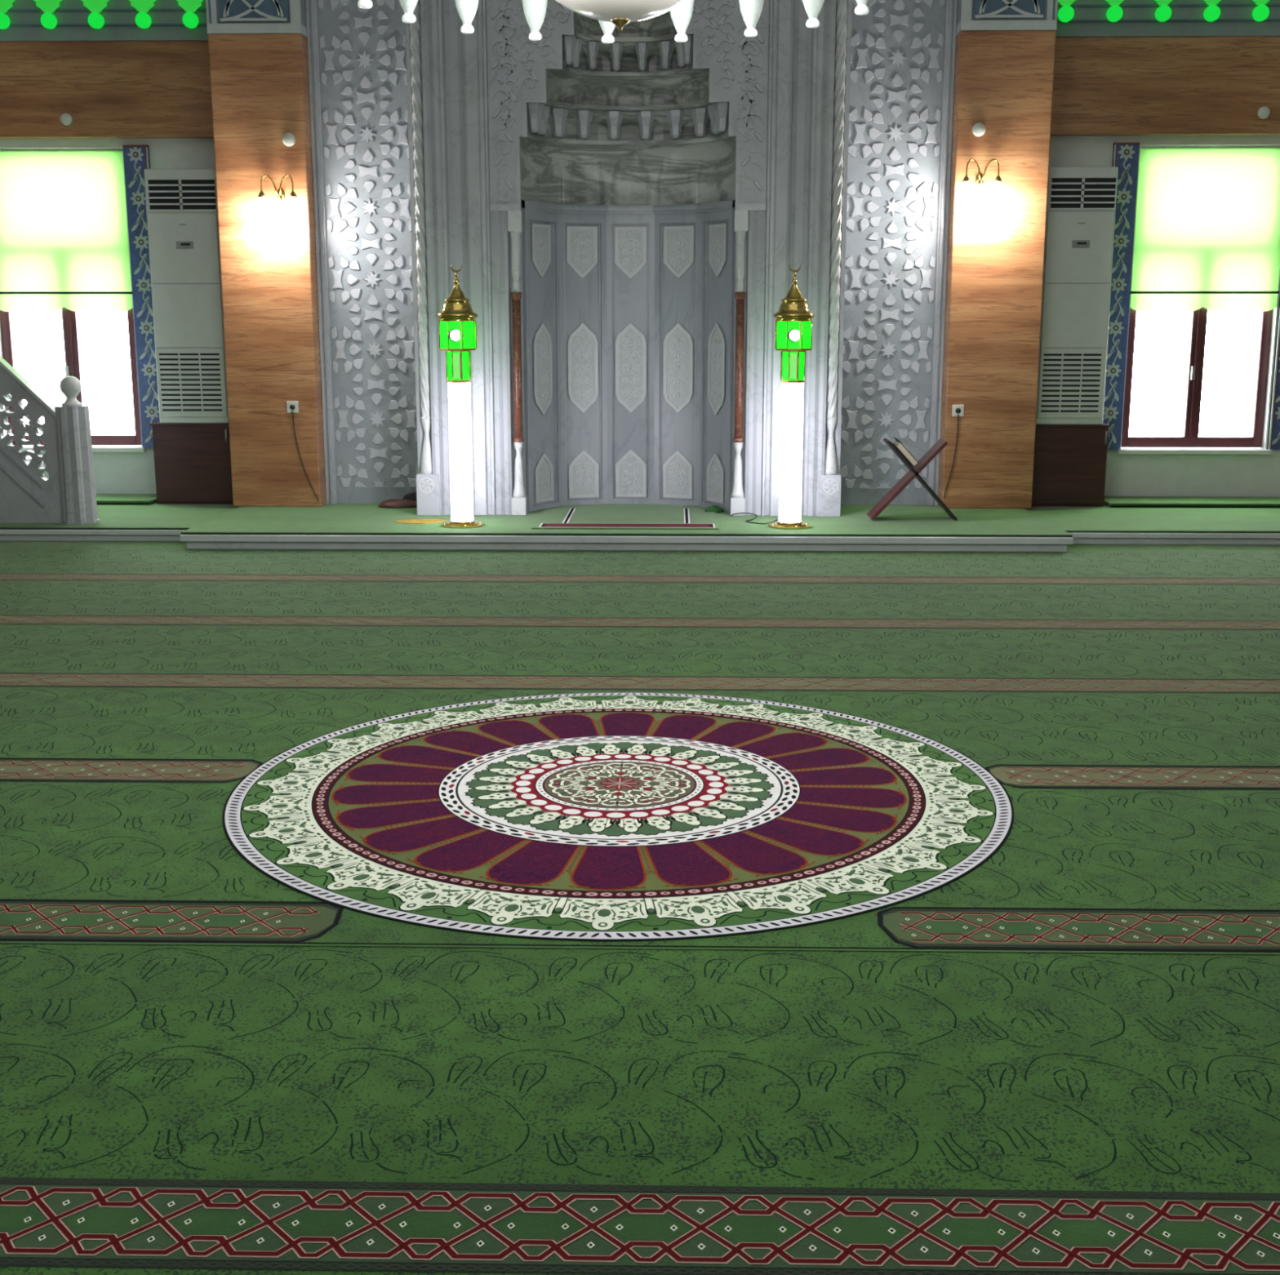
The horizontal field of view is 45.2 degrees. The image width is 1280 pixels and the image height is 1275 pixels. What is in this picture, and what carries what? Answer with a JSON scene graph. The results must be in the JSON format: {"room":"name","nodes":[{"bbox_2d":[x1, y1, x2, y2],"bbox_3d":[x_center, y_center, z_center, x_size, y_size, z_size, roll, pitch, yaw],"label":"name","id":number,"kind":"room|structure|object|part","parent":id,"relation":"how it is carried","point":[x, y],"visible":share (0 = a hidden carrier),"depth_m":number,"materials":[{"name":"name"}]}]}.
{"room":"mosque","nodes":[
{"label":"mosque","id":0,"kind":"room"},
{"bbox_2d":[0,540,1279,1274],"bbox_3d":[-0.225,0.546,4.867,15.009,0.104,15.300,0,12,1],"label":"floor","id":1,"kind":"structure","parent":0,"point":[1060,1055],"depth_m":3.57,"materials":[{"name":"green carpet"}]},
{"bbox_2d":[0,493,239,541],"bbox_3d":[-5.252,-0.902,11.341,4.549,0.124,1.825,0,12,1],"label":"platform","id":2,"kind":"object","parent":1,"relation":"on","point":[122,517],"visible":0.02,"depth_m":10.63,"materials":[{"name":"carpet"}]},
{"bbox_2d":[0,355,99,524],"bbox_3d":[-5.120,-2.455,10.726,2.725,3.228,0.955,0,12,1],"label":"stair","id":3,"kind":"structure","parent":2,"relation":"on","point":[68,496],"depth_m":10.55,"materials":[{"name":"grey stone"}]},
{"bbox_3d":[-5.304,-2.126,10.397,2.375,2.487,0.019,0,12,1],"label":"stringer moulding","id":4,"kind":"part","parent":3,"relation":"part of","materials":[{"name":"grey stone"}]},
{"bbox_3d":[-5.233,-2.737,10.310,2.515,2.507,0.090,0,12,1],"label":"handrail","id":5,"kind":"part","parent":3,"relation":"part of","materials":[{"name":"white stone"}]},
{"bbox_3d":[-5.233,-2.373,10.386,2.515,3.204,0.060,0,12,1],"label":"balustrade","id":6,"kind":"part","parent":3,"relation":"part of","materials":[{"name":"grey stone"}]},
{"bbox_3d":[-3.881,-1.188,10.589,0.229,0.802,0.229,0,12,1],"label":"newel post","id":7,"kind":"part","parent":3,"relation":"part of","materials":[{"name":"grey stone"}]},
{"bbox_2d":[149,422,233,504],"bbox_3d":[-3.389,-1.358,11.876,0.615,0.610,0.469,0,12,1],"label":"base cabinet","id":8,"kind":"object","parent":2,"relation":"on","point":[193,461],"visible":0.72,"depth_m":11.67,"materials":[{"name":"wood"}]},
{"bbox_2d":[143,168,228,423],"bbox_3d":[-3.360,-2.558,11.604,0.535,1.850,0.396,0,12,1],"label":"air conditioner","id":9,"kind":"object","parent":8,"relation":"on","point":[181,204],"visible":0.95,"depth_m":11.41,"materials":[{"name":"white plastic"}]},
{"bbox_3d":[-3.354,-2.893,11.337,0.130,0.055,0.002,0,12,1],"label":"name plate","id":10,"kind":"part","parent":9,"relation":"part of","materials":[{"name":"white plastic"}]},
{"bbox_3d":[-3.364,-2.640,11.395,0.511,0.965,0.010,0,12,1],"label":"panel","id":11,"kind":"part","parent":9,"relation":"part of","materials":[{"name":"white plastic"}]},
{"bbox_2d":[159,353,222,411],"bbox_3d":[-3.370,-1.915,11.537,0.453,0.428,0.001,0,12,1],"label":"grille","id":12,"kind":"object","parent":9,"relation":"attached to","point":[188,382],"depth_m":11.54,"materials":[{"name":"white plastic"}]},
{"bbox_3d":[-3.364,-1.913,11.544,0.511,0.510,0.012,0,12,1],"label":"intake panel","id":13,"kind":"part","parent":9,"relation":"part of","materials":[{"name":"white plastic"}]},
{"bbox_2d":[222,692,1013,942],"bbox_3d":[-0.066,0.474,4.952,2.502,0.010,2.562,0,12,1],"label":"carpet","id":14,"kind":"object","parent":1,"relation":"on","point":[599,816],"visible":1,"depth_m":4.63,"materials":[{"name":"carpet"}]},
{"bbox_2d":[179,503,1073,551],"bbox_3d":[-0.082,-0.836,11.051,5.802,0.111,2.185,0,12,1],"label":"platform","id":15,"kind":"object","parent":1,"relation":"on","point":[924,528],"visible":0.62,"depth_m":10.06,"materials":[{"name":"carpet"}]},
{"bbox_2d":[205,0,326,506],"bbox_3d":[-2.691,-3.295,11.338,0.658,4.589,0.768,0,12,1],"label":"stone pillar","id":16,"kind":"structure","parent":15,"relation":"on","point":[258,49],"depth_m":11.07,"materials":[{"name":"brown wood"}]},
{"bbox_3d":[-2.691,-4.923,11.002,0.658,1.263,0.768,0,12,1],"label":"tile panel","id":17,"kind":"part","parent":16,"relation":"part of","materials":[{"name":"grey paint"}]},
{"bbox_2d":[256,173,299,214],"bbox_3d":[-2.565,-3.140,10.910,0.308,0.276,0.141,0,12,1],"label":"wall sconce","id":18,"kind":"object","parent":16,"relation":"attached to","point":[262,208],"visible":1,"depth_m":10.87,"materials":[{"name":"white glass"}]},
{"bbox_3d":[-2.678,-3.058,10.900,0.084,0.118,0.084,0,12,1],"label":"lamp shade","id":19,"kind":"part","parent":18,"relation":"part of","materials":[{"name":"white glass"}]},
{"bbox_3d":[-2.627,-3.198,10.891,0.161,0.156,0.054,-4,12,-20],"label":"arm","id":20,"kind":"part","parent":18,"relation":"part of","materials":[{"name":"gold metal"}]},
{"bbox_3d":[-2.563,-3.157,10.971,0.060,0.096,0.014,0,12,1],"label":"plate","id":21,"kind":"part","parent":18,"relation":"part of","materials":[{"name":"gold metal"}]},
{"bbox_3d":[-2.503,-3.197,10.888,0.161,0.156,0.054,5,13,23],"label":"arm","id":22,"kind":"part","parent":18,"relation":"part of","materials":[{"name":"gold metal"}]},
{"bbox_3d":[-2.454,-3.057,10.895,0.084,0.118,0.084,0,12,1],"label":"lamp shade","id":23,"kind":"part","parent":18,"relation":"part of","materials":[{"name":"white glass"}]},
{"bbox_2d":[282,133,295,146],"bbox_3d":[-2.488,-3.526,10.886,0.092,0.092,0.028,0,12,1],"label":"button","id":24,"kind":"object","parent":16,"relation":"attached to","point":[288,139],"visible":1,"depth_m":10.88,"materials":[{"name":"white plastic"}]},
{"bbox_2d":[286,400,298,413],"bbox_3d":[-2.547,-1.688,11.264,0.084,0.084,0.034,0,12,1],"label":"wall socket","id":25,"kind":"object","parent":16,"relation":"attached to","point":[291,406],"visible":1,"depth_m":11.27,"materials":[{"name":"white plastic"}]},
{"bbox_2d":[292,410,319,502],"bbox_3d":[-2.463,-1.336,11.337,0.174,0.672,0.014,0,12,1],"label":"power cord","id":26,"kind":"object","parent":25,"relation":"hanging from","point":[292,411],"visible":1,"depth_m":11.34,"materials":[{"name":"black plastic"}]},
{"bbox_2d":[305,0,417,504],"bbox_3d":[-1.962,-3.249,11.365,0.792,4.488,0.480,0,12,1],"label":"relief panel","id":27,"kind":"object","parent":15,"relation":"on","point":[357,59],"visible":0.84,"depth_m":11.25,"materials":[{"name":"stone"}]},
{"bbox_3d":[-2.328,-3.208,11.162,0.069,4.488,0.049,0,12,1],"label":"edge moulding","id":28,"kind":"part","parent":27,"relation":"part of","materials":[{"name":"grey stone"}]},
{"bbox_2d":[377,498,417,508],"bbox_3d":[-1.784,-0.998,11.415,0.314,0.059,0.176,0,12,1],"label":"bundle","id":29,"kind":"object","parent":15,"relation":"on","point":[392,503],"visible":0.98,"depth_m":11.36,"materials":[{"name":"brown fabric"}]},
{"bbox_2d":[402,490,417,502],"bbox_3d":[-1.695,-1.053,11.559,0.208,0.108,0.070,0,12,1],"label":"cloth bundle","id":30,"kind":"object","parent":15,"relation":"on","point":[411,495],"visible":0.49,"depth_m":11.53,"materials":[{"name":"black fabric"}]},
{"bbox_2d":[393,519,446,524],"bbox_3d":[-1.517,-0.800,10.594,0.350,0.003,0.240,0,12,1],"label":"cloth","id":31,"kind":"object","parent":15,"relation":"on","point":[407,521],"visible":1,"depth_m":10.59,"materials":[{"name":"yellow fabric"}]},
{"bbox_2d":[436,263,484,528],"bbox_3d":[-1.200,-1.599,10.217,0.277,1.718,0.277,0,12,1],"label":"lamp","id":32,"kind":"object","parent":15,"relation":"on","point":[457,323],"visible":1,"depth_m":10.16,"materials":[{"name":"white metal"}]},
{"bbox_3d":[-1.202,-1.786,10.106,0.052,0.160,0.002,0,12,1],"label":"pane","id":33,"kind":"part","parent":32,"relation":"part of","materials":[{"name":"green glass"}]},
{"bbox_3d":[-1.200,-1.887,10.158,0.234,0.397,0.233,0,12,1],"label":"brass frame","id":34,"kind":"part","parent":32,"relation":"part of","materials":[{"name":"green glass"}]},
{"bbox_3d":[-1.200,-0.774,10.388,0.277,0.033,0.277,0,12,1],"label":"plate","id":35,"kind":"part","parent":32,"relation":"part of","materials":[{"name":"gold metal"}]},
{"bbox_2d":[531,508,718,529],"bbox_3d":[-0.088,-0.834,10.745,1.240,0.007,1.105,0,12,1],"label":"rug","id":36,"kind":"object","parent":15,"relation":"on","point":[550,518],"visible":0.97,"depth_m":10.70,"materials":[{"name":"green carpet"}]},
{"bbox_2d":[404,0,852,516],"bbox_3d":[-0.071,-3.259,11.041,3.000,4.638,1.244,0,12,1],"label":"niche","id":37,"kind":"object","parent":15,"relation":"on","point":[625,353],"visible":0.91,"depth_m":10.79,"materials":[{"name":"grey stone"}]},
{"bbox_3d":[-1.299,-3.138,10.827,0.555,4.488,0.687,0,12,1],"label":"frame moulding","id":38,"kind":"part","parent":37,"relation":"part of","materials":[{"name":"grey stone"}]},
{"bbox_3d":[-0.719,-1.991,11.116,0.063,2.123,0.442,7,13,29],"label":"niche panel","id":39,"kind":"part","parent":37,"relation":"part of","materials":[{"name":"stone"}]},
{"bbox_3d":[-0.427,-2.042,11.367,0.373,2.123,0.063,-4,12,-19],"label":"niche panel","id":40,"kind":"part","parent":37,"relation":"part of","materials":[{"name":"stone"}]},
{"bbox_3d":[-0.073,-3.064,10.968,1.484,0.060,0.568,0,12,1],"label":"cornice","id":41,"kind":"part","parent":37,"relation":"part of","materials":[{"name":"stone"}]},
{"bbox_3d":[-0.068,-2.054,11.424,0.360,2.124,0.063,0,12,1],"label":"niche panel","id":42,"kind":"part","parent":37,"relation":"part of","materials":[{"name":"stone"}]},
{"bbox_3d":[0.288,-2.039,11.351,0.373,2.123,0.063,5,13,21],"label":"niche panel","id":43,"kind":"part","parent":37,"relation":"part of","materials":[{"name":"stone"}]},
{"bbox_3d":[0.568,-1.985,11.088,0.063,2.123,0.442,-6,13,-27],"label":"niche panel","id":44,"kind":"part","parent":37,"relation":"part of","materials":[{"name":"stone"}]},
{"bbox_3d":[1.145,-3.127,10.773,0.555,4.488,0.687,0,12,1],"label":"frame moulding","id":45,"kind":"part","parent":37,"relation":"part of","materials":[{"name":"grey stone"}]},
{"bbox_2d":[704,505,724,512],"bbox_3d":[0.539,-0.935,11.138,0.141,0.047,0.142,0,12,1],"label":"fold","id":46,"kind":"object","parent":15,"relation":"on","point":[716,508],"visible":1,"depth_m":11.09,"materials":[{"name":"green fabric"}]},
{"bbox_2d":[730,512,778,524],"bbox_3d":[0.799,-0.830,10.675,0.220,0.027,0.490,-5,13,-24],"label":"lamp cord","id":47,"kind":"object","parent":15,"relation":"on","point":[738,513],"visible":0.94,"depth_m":10.62,"materials":[{"name":"black rubber"}]},
{"bbox_2d":[768,263,814,528],"bbox_3d":[1.006,-1.589,10.169,0.277,1.718,0.277,0,12,1],"label":"lamp","id":48,"kind":"object","parent":15,"relation":"on","point":[793,323],"visible":1,"depth_m":10.11,"materials":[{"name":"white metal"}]},
{"bbox_3d":[1.006,-0.764,10.339,0.277,0.033,0.277,0,12,1],"label":"plate","id":49,"kind":"part","parent":48,"relation":"part of","materials":[{"name":"gold metal"}]},
{"bbox_3d":[1.005,-1.775,10.057,0.052,0.160,0.002,0,12,1],"label":"pane","id":50,"kind":"part","parent":48,"relation":"part of","materials":[{"name":"green glass"}]},
{"bbox_3d":[1.006,-1.877,10.109,0.234,0.397,0.233,0,12,1],"label":"brass frame","id":51,"kind":"part","parent":48,"relation":"part of","materials":[{"name":"green glass"}]},
{"bbox_2d":[840,0,957,506],"bbox_3d":[1.833,-3.232,11.281,0.792,4.488,0.480,0,12,1],"label":"relief panel","id":52,"kind":"object","parent":15,"relation":"on","point":[903,51],"visible":0.88,"depth_m":11.15,"materials":[{"name":"stone"}]},
{"bbox_3d":[2.189,-3.187,11.062,0.069,4.488,0.049,0,12,1],"label":"edge moulding","id":53,"kind":"part","parent":52,"relation":"part of","materials":[{"name":"grey stone"}]},
{"bbox_2d":[866,438,957,520],"bbox_3d":[1.892,-1.097,10.658,0.597,0.550,0.240,0,12,1],"label":"book stand","id":54,"kind":"object","parent":15,"relation":"on","point":[913,472],"visible":1,"depth_m":10.58,"materials":[{"name":"red wood"}]},
{"bbox_2d":[890,437,918,466],"bbox_3d":[1.819,-1.279,10.603,0.179,0.190,0.218,0,12,1],"label":"book","id":55,"kind":"object","parent":54,"relation":"on","point":[899,446],"visible":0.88,"depth_m":10.50,"materials":[{"name":"beige paper"}]},
{"bbox_2d":[937,0,1057,508],"bbox_3d":[2.560,-3.271,11.222,0.658,4.589,0.768,0,12,1],"label":"wooden pillar","id":56,"kind":"structure","parent":15,"relation":"on","point":[1005,50],"depth_m":10.95,"materials":[{"name":"brown wood"}]},
{"bbox_2d":[951,404,964,416],"bbox_3d":[2.309,-1.646,11.161,0.084,0.084,0.034,0,12,1],"label":"wall socket","id":57,"kind":"object","parent":56,"relation":"attached to","point":[956,409],"visible":1,"depth_m":11.16,"materials":[{"name":"white plastic"}]},
{"bbox_2d":[943,413,959,497],"bbox_3d":[2.273,-1.325,11.229,0.088,0.610,0.014,0,12,1],"label":"power cord","id":58,"kind":"object","parent":57,"relation":"hanging from","point":[957,414],"visible":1,"depth_m":11.23,"materials":[{"name":"plastic"}]},
{"bbox_2d":[972,122,985,136],"bbox_3d":[2.374,-3.557,10.768,0.092,0.092,0.028,0,12,1],"label":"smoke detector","id":59,"kind":"object","parent":56,"relation":"attached to","point":[978,129],"visible":1,"depth_m":10.76,"materials":[{"name":"white plastic"}]},
{"bbox_2d":[960,158,1004,199],"bbox_3d":[2.394,-3.211,10.781,0.308,0.276,0.141,0,12,1],"label":"wall sconce","id":60,"kind":"object","parent":56,"relation":"attached to","point":[997,191],"visible":1,"depth_m":10.74,"materials":[{"name":"white glass"}]},
{"bbox_3d":[2.281,-3.128,10.771,0.084,0.118,0.084,0,12,1],"label":"lamp shade","id":61,"kind":"part","parent":60,"relation":"part of","materials":[{"name":"white glass"}]},
{"bbox_3d":[2.331,-3.268,10.762,0.161,0.156,0.054,-4,12,-20],"label":"arm","id":62,"kind":"part","parent":60,"relation":"part of","materials":[{"name":"gold metal"}]},
{"bbox_3d":[2.395,-3.228,10.842,0.060,0.096,0.014,0,12,1],"label":"plate","id":63,"kind":"part","parent":60,"relation":"part of","materials":[{"name":"gold metal"}]},
{"bbox_3d":[2.456,-3.268,10.759,0.161,0.156,0.054,5,13,23],"label":"arm","id":64,"kind":"part","parent":60,"relation":"part of","materials":[{"name":"gold metal"}]},
{"bbox_3d":[2.505,-3.127,10.766,0.084,0.118,0.084,0,12,1],"label":"lamp shade","id":65,"kind":"part","parent":60,"relation":"part of","materials":[{"name":"white glass"}]},
{"bbox_3d":[2.560,-4.899,10.886,0.658,1.263,0.768,0,12,1],"label":"tile panel","id":66,"kind":"part","parent":56,"relation":"part of","materials":[{"name":"tile"}]},
{"bbox_2d":[1024,496,1279,544],"bbox_3d":[5.097,-0.855,11.112,4.549,0.124,1.825,0,12,1],"label":"platform","id":67,"kind":"object","parent":1,"relation":"on","point":[1122,520],"visible":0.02,"depth_m":10.85,"materials":[{"name":"carpet"}]},
{"bbox_2d":[1031,423,1111,506],"bbox_3d":[3.216,-1.328,11.729,0.590,0.610,0.469,0,12,1],"label":"base cabinet","id":68,"kind":"object","parent":67,"relation":"on","point":[1069,463],"visible":0.67,"depth_m":11.52,"materials":[{"name":"wood"}]},
{"bbox_2d":[1035,166,1118,424],"bbox_3d":[3.203,-2.528,11.458,0.505,1.850,0.396,0,12,1],"label":"air conditioner","id":69,"kind":"object","parent":68,"relation":"on","point":[1081,210],"visible":0.97,"depth_m":11.27,"materials":[{"name":"white plastic"}]},
{"bbox_2d":[1040,353,1101,412],"bbox_3d":[3.193,-1.885,11.392,0.423,0.428,0.001,0,12,1],"label":"grille","id":70,"kind":"object","parent":69,"relation":"attached to","point":[1070,382],"depth_m":11.39,"materials":[{"name":"white plastic"}]},
{"bbox_3d":[3.199,-1.883,11.399,0.481,0.510,0.012,0,12,1],"label":"intake panel","id":71,"kind":"part","parent":69,"relation":"part of","materials":[{"name":"white plastic"}]},
{"bbox_3d":[3.199,-2.610,11.250,0.481,0.965,0.010,0,12,1],"label":"panel","id":72,"kind":"part","parent":69,"relation":"part of","materials":[{"name":"white plastic"}]},
{"bbox_3d":[3.209,-2.863,11.191,0.130,0.055,0.002,0,12,1],"label":"name plate","id":73,"kind":"part","parent":69,"relation":"part of","materials":[{"name":"white plastic"}]},
{"bbox_2d":[0,135,1279,496],"bbox_3d":[-0.053,-4.071,11.662,15.000,6.200,0.280,0,12,1],"label":"wall","id":74,"kind":"structure","parent":0,"point":[115,473],"depth_m":11.98,"materials":[{"name":"paint"}]},
{"bbox_2d":[60,112,72,125],"bbox_3d":[-4.298,-3.883,11.518,0.092,0.092,0.028,0,12,1],"label":"button","id":75,"kind":"object","parent":74,"relation":"attached to","point":[66,119],"visible":1,"depth_m":11.51,"materials":[{"name":"white plastic"}]},
{"bbox_2d":[0,147,146,452],"bbox_3d":[-4.468,-2.619,12.023,1.141,2.300,0.320,0,12,1],"label":"window","id":76,"kind":"structure","parent":74,"relation":"in","point":[70,319],"depth_m":12.08,"materials":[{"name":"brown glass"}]},
{"bbox_2d":[0,149,133,311],"bbox_3d":[-4.469,-3.127,11.837,1.093,1.210,0.050,0,12,1],"label":"roller blind","id":77,"kind":"object","parent":76,"relation":"attached to","point":[64,232],"visible":1,"depth_m":11.82,"materials":[{"name":"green fabric"}]},
{"bbox_3d":[-4.496,-2.084,12.079,0.025,0.100,0.023,0,12,1],"label":"handle","id":78,"kind":"part","parent":76,"relation":"part of","materials":[{"name":"metal"}]},
{"bbox_2d":[0,0,203,29],"bbox_3d":[-4.000,-4.785,11.264,1.744,0.616,0.040,0,12,1],"label":"garland","id":79,"kind":"object","parent":74,"relation":"attached to","point":[190,20],"visible":1,"depth_m":11.29,"materials":[{"name":"green"}]},
{"bbox_2d":[0,0,208,41],"bbox_3d":[-5.273,-5.048,11.326,4.570,1.250,0.220,0,12,1],"label":"trim","id":80,"kind":"structure","parent":74,"relation":"attached to","point":[166,15],"depth_m":11.36,"materials":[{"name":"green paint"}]},
{"bbox_2d":[0,40,213,138],"bbox_3d":[-5.271,-4.113,11.570,4.570,0.680,0.120,0,12,1],"label":"wood panel","id":81,"kind":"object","parent":74,"relation":"attached to","point":[109,89],"depth_m":11.48,"materials":[{"name":"brown wood"}]},
{"bbox_2d":[122,145,159,448],"bbox_3d":[-3.823,-2.613,11.889,0.190,2.284,0.036,0,12,1],"label":"trim","id":82,"kind":"structure","parent":74,"relation":"attached to","point":[136,157],"depth_m":11.86,"materials":[{"name":"tile"}]},
{"bbox_2d":[1102,142,1139,449],"bbox_3d":[3.637,-2.579,11.723,0.186,2.284,0.036,0,12,1],"label":"trim","id":83,"kind":"structure","parent":74,"relation":"attached to","point":[1125,155],"depth_m":11.70,"materials":[{"name":"tile"}]},
{"bbox_2d":[1057,0,1269,22],"bbox_3d":[3.788,-4.766,11.088,1.744,0.616,0.040,0,12,1],"label":"garland","id":84,"kind":"object","parent":74,"relation":"attached to","point":[1114,13],"visible":0.99,"depth_m":11.12,"materials":[{"name":"green"}]},
{"bbox_2d":[1050,35,1279,136],"bbox_3d":[5.156,-4.065,11.339,4.570,0.680,0.120,0,12,1],"label":"wood panel","id":85,"kind":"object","parent":74,"relation":"attached to","point":[1103,86],"depth_m":11.31,"materials":[{"name":"brown wood"}]},
{"bbox_2d":[1055,0,1279,36],"bbox_3d":[5.155,-5.000,11.095,4.570,1.250,0.220,0,12,1],"label":"trim","id":86,"kind":"structure","parent":74,"relation":"attached to","point":[1138,19],"depth_m":11.20,"materials":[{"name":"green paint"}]},
{"bbox_2d":[1116,145,1279,453],"bbox_3d":[4.302,-2.579,11.829,1.175,2.300,0.320,0,12,1],"label":"window","id":87,"kind":"structure","parent":74,"relation":"in","point":[1189,442],"depth_m":11.92,"materials":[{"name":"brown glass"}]},
{"bbox_3d":[4.273,-2.044,11.885,0.025,0.100,0.023,0,12,1],"label":"handle","id":88,"kind":"part","parent":87,"relation":"part of","materials":[{"name":"metal"}]},
{"bbox_2d":[1129,146,1279,311],"bbox_3d":[4.300,-3.087,11.643,1.127,1.210,0.050,0,12,1],"label":"roller blind","id":89,"kind":"object","parent":87,"relation":"attached to","point":[1207,228],"visible":1,"depth_m":11.63,"materials":[{"name":"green fabric"}]},
{"bbox_2d":[1257,106,1270,119],"bbox_3d":[4.594,-3.862,11.318,0.092,0.092,0.028,0,12,1],"label":"button","id":90,"kind":"object","parent":74,"relation":"attached to","point":[1264,113],"visible":1,"depth_m":11.31,"materials":[{"name":"white plastic"}]},
{"bbox_2d":[1266,297,1279,449],"bbox_3d":[4.961,-2.573,11.694,0.182,2.284,0.036,0,12,1],"label":"trim","id":91,"kind":"structure","parent":74,"relation":"attached to","point":[1273,438],"depth_m":11.85,"materials":[{"name":"tile"}]},
{"bbox_3d":[-0.224,-5.679,3.623,15.500,0.200,15.380,0,12,1],"label":"ceiling","id":92,"kind":"structure","parent":0,"visible":0},
{"bbox_2d":[399,0,417,22],"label":"chandelier","id":93,"kind":"object","parent":92,"relation":"hanging from","point":[408,6],"depth_m":4.86,"materials":[{"name":"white glass"}]},
{"bbox_3d":[-0.833,-2.041,4.633,0.089,0.270,0.089,0,12,1],"label":"lamp shade","id":94,"kind":"part","parent":93,"relation":"part of","materials":[{"name":"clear glass"}]},
{"bbox_3d":[-0.734,-2.088,4.858,0.089,0.270,0.089,0,12,1],"label":"lamp shade","id":95,"kind":"part","parent":93,"relation":"part of","materials":[{"name":"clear glass"}]},
{"bbox_2d":[454,0,479,33],"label":"chandelier","id":96,"kind":"object","parent":92,"relation":"hanging from","point":[467,9],"depth_m":5.04,"materials":[{"name":"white glass"}]},
{"bbox_3d":[-0.569,-2.126,5.042,0.089,0.270,0.089,0,12,1],"label":"lamp shade","id":97,"kind":"part","parent":96,"relation":"part of","materials":[{"name":"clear glass"}]},
{"bbox_2d":[521,0,547,40],"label":"chandelier","id":98,"kind":"object","parent":92,"relation":"hanging from","point":[535,11],"depth_m":5.16,"materials":[{"name":"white glass"}]},
{"bbox_3d":[-0.353,-2.152,5.168,0.089,0.270,0.089,0,12,1],"label":"lamp shade","id":99,"kind":"part","parent":98,"relation":"part of","materials":[{"name":"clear glass"}]},
{"bbox_2d":[555,0,693,43],"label":"chandelier","id":100,"kind":"object","parent":92,"relation":"hanging from","point":[609,15],"depth_m":4.45,"materials":[{"name":"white glass"}]},
{"bbox_3d":[-0.109,-2.163,5.221,0.089,0.270,0.089,0,12,1],"label":"lamp shade","id":101,"kind":"part","parent":100,"relation":"part of","materials":[{"name":"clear glass"}]},
{"bbox_3d":[-0.058,-1.886,4.463,0.566,0.180,0.566,0,12,1],"label":"lamp shade","id":102,"kind":"part","parent":100,"relation":"part of","materials":[{"name":"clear glass"}]},
{"bbox_3d":[0.140,-2.158,5.199,0.089,0.270,0.089,0,12,1],"label":"lamp shade","id":103,"kind":"part","parent":100,"relation":"part of","materials":[{"name":"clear glass"}]},
{"bbox_2d":[738,0,764,36],"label":"chandelier","id":104,"kind":"object","parent":92,"relation":"hanging from","point":[750,10],"depth_m":5.09,"materials":[{"name":"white glass"}]},
{"bbox_3d":[0.370,-2.138,5.102,0.089,0.270,0.089,0,12,1],"label":"lamp shade","id":105,"kind":"part","parent":104,"relation":"part of","materials":[{"name":"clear glass"}]},
{"bbox_2d":[802,0,824,27],"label":"chandelier","id":106,"kind":"object","parent":92,"relation":"hanging from","point":[812,7],"depth_m":4.94,"materials":[{"name":"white glass"}]},
{"bbox_3d":[0.558,-2.105,4.940,0.089,0.270,0.089,0,12,1],"label":"lamp shade","id":107,"kind":"part","parent":106,"relation":"part of","materials":[{"name":"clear glass"}]},
{"bbox_3d":[0.686,-2.061,4.729,0.089,0.270,0.089,0,12,1],"label":"lamp shade","id":108,"kind":"part","parent":106,"relation":"part of","materials":[{"name":"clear glass"}]}
]}

